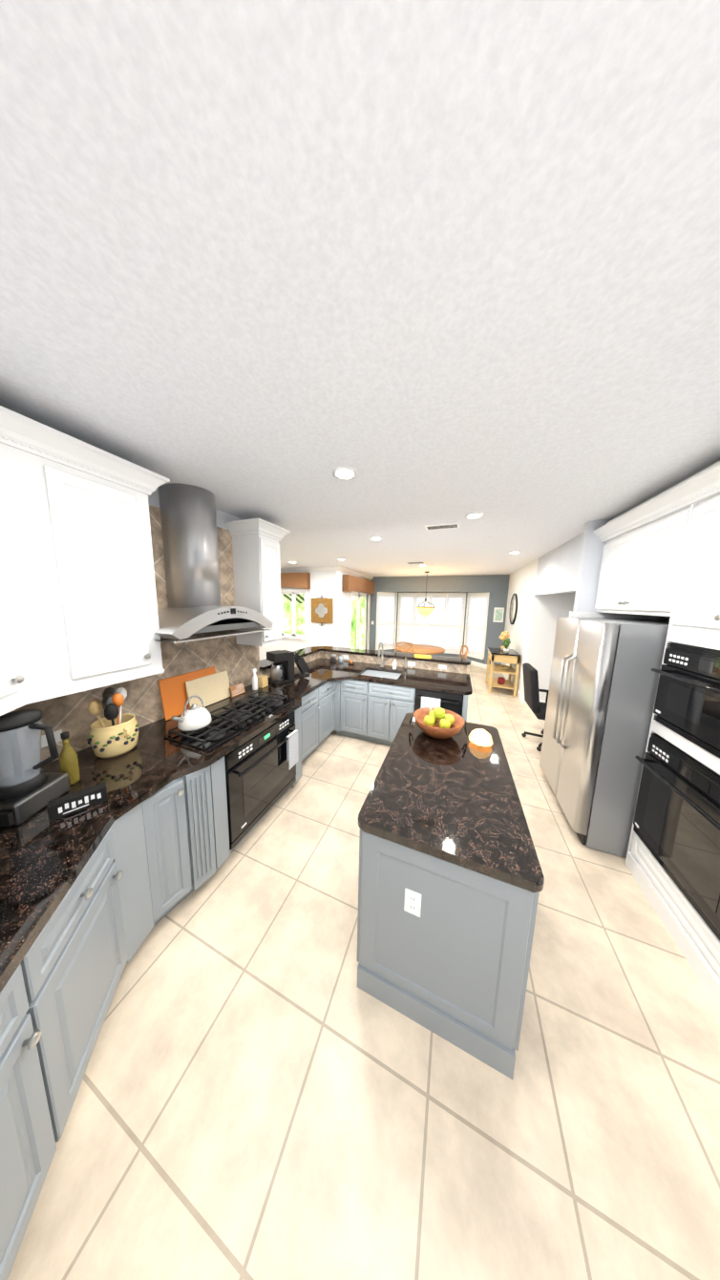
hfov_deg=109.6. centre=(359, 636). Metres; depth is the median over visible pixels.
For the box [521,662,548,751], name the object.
office chair
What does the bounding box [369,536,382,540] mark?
ceiling light
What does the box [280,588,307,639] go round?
window
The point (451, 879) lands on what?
kitchen island
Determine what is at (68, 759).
oil bottle
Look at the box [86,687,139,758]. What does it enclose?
crock
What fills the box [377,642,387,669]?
faucet
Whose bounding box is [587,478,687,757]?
tall cabinet
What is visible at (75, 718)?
wall tiles
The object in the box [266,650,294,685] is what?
coffee maker
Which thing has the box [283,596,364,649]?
backdrop
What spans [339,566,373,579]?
crown molding
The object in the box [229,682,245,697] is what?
plaque
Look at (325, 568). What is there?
crown molding
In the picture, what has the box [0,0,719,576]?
ceiling
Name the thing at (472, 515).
ceiling light
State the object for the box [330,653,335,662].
steel canister
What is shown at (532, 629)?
wall
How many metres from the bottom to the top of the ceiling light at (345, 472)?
0.006 m
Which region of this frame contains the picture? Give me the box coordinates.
[492,607,503,622]
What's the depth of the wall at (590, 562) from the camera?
2.58 m
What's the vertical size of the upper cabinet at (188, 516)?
1.114 m
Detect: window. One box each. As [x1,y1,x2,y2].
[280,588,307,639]
[349,591,369,650]
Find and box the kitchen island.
[356,712,544,1079]
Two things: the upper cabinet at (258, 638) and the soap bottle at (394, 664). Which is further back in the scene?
the soap bottle at (394, 664)
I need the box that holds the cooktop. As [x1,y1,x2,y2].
[160,688,293,753]
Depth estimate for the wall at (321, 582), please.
6.52 m
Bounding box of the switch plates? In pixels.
[312,621,373,631]
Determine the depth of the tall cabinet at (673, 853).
1.46 m
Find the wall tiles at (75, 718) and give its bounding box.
[0,504,319,779]
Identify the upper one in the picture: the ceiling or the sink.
the ceiling
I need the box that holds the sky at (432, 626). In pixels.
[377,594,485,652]
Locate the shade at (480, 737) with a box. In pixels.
[468,728,492,746]
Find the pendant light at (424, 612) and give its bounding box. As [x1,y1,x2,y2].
[416,571,434,618]
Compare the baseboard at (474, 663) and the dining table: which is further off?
the baseboard at (474, 663)
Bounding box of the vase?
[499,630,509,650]
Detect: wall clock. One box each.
[508,593,517,624]
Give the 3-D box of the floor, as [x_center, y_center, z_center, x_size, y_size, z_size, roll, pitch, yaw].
[-1.043,1.283,4.860,9.600,0.100,11.600,4,8,21]
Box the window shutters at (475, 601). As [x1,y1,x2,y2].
[375,591,489,659]
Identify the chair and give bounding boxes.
[394,641,413,653]
[458,645,468,658]
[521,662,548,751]
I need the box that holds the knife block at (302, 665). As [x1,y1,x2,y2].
[293,651,309,676]
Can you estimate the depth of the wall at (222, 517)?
2.44 m
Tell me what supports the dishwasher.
on the floor
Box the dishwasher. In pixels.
[412,688,468,721]
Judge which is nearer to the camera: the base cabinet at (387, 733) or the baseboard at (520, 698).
the base cabinet at (387, 733)
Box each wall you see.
[147,486,241,529]
[258,569,332,660]
[331,569,370,650]
[369,574,509,665]
[501,558,575,700]
[534,532,583,595]
[572,519,611,611]
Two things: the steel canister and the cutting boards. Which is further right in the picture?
the steel canister
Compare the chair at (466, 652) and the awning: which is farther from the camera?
the awning
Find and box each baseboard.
[470,660,482,668]
[502,672,524,704]
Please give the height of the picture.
0.420 m
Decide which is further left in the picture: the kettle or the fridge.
the kettle
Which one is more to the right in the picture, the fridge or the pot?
the fridge
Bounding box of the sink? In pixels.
[366,669,397,676]
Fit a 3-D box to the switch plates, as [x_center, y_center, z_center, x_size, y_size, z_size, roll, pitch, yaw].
[1.359,0.217,7.031,4.570,0.990,2.606,4,8,21]
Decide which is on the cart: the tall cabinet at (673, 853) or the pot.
the pot
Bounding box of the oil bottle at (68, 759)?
[58,731,80,785]
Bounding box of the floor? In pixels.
[7,664,719,1279]
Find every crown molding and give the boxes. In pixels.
[280,566,339,571]
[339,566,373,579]
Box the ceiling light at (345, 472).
[332,466,356,480]
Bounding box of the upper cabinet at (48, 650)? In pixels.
[0,405,103,750]
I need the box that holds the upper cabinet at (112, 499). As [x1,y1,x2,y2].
[72,440,164,684]
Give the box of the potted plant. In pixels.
[502,638,510,652]
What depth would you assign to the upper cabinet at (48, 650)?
1.20 m
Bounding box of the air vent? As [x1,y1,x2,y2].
[424,523,459,530]
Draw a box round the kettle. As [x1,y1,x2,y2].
[170,694,211,731]
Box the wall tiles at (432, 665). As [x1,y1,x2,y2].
[319,650,466,673]
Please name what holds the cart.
on the floor
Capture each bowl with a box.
[409,707,467,738]
[495,664,508,669]
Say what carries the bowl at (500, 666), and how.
on the cart
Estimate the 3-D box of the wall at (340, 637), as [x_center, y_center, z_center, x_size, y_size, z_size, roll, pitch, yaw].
[-0.182,-0.494,7.540,0.120,2.740,2.600,4,8,21]
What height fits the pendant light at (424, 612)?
1.268 m
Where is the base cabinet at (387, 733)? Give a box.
[372,684,416,746]
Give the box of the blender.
[0,709,70,826]
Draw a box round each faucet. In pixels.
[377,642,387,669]
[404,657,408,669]
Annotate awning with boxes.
[283,593,304,603]
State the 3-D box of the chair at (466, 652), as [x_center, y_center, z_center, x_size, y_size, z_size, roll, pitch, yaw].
[1.993,0.692,5.458,0.509,1.035,0.440,2,8,6]
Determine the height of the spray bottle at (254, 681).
0.235 m
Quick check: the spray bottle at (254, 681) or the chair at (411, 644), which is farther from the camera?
the chair at (411, 644)
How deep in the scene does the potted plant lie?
5.37 m
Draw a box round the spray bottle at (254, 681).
[251,668,257,690]
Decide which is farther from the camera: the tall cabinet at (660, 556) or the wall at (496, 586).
the wall at (496, 586)
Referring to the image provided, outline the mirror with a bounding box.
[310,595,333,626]
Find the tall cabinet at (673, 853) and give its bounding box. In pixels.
[625,460,719,1011]
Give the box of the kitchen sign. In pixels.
[46,781,107,821]
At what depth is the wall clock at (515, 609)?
5.99 m
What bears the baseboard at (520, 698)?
attached to the wall at (532, 629)
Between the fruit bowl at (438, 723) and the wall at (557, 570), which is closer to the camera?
the fruit bowl at (438, 723)
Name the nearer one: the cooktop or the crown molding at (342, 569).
the cooktop
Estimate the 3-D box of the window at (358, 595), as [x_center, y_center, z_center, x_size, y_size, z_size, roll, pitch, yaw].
[-0.038,-0.277,7.863,0.090,2.230,1.590,4,8,21]
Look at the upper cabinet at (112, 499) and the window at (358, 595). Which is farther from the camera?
the window at (358, 595)
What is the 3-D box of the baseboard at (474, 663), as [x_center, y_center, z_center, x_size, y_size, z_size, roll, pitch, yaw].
[3.549,0.837,8.003,0.606,0.130,0.570,4,8,21]
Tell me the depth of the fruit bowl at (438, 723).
1.87 m
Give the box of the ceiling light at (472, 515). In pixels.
[464,512,483,519]
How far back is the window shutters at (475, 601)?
8.55 m
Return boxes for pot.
[497,676,504,684]
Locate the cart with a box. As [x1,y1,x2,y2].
[484,647,520,696]
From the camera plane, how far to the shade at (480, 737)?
1.75 m
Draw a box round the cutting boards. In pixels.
[158,666,230,720]
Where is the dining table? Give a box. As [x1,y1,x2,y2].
[396,644,444,654]
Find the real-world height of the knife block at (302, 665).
0.324 m
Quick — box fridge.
[539,616,669,858]
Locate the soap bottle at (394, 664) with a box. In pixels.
[392,658,396,669]
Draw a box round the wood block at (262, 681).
[257,674,268,688]
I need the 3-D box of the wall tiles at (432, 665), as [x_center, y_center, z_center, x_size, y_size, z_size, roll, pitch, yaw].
[0.405,0.396,4.010,2.373,0.154,0.006,4,8,21]
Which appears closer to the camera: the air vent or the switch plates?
the air vent
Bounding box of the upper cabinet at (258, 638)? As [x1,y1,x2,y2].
[232,527,282,646]
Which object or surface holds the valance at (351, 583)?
attached to the wall at (340, 637)
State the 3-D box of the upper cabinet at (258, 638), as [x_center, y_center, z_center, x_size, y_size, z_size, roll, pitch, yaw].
[-1.092,-0.532,2.727,0.366,1.225,0.300,4,8,21]

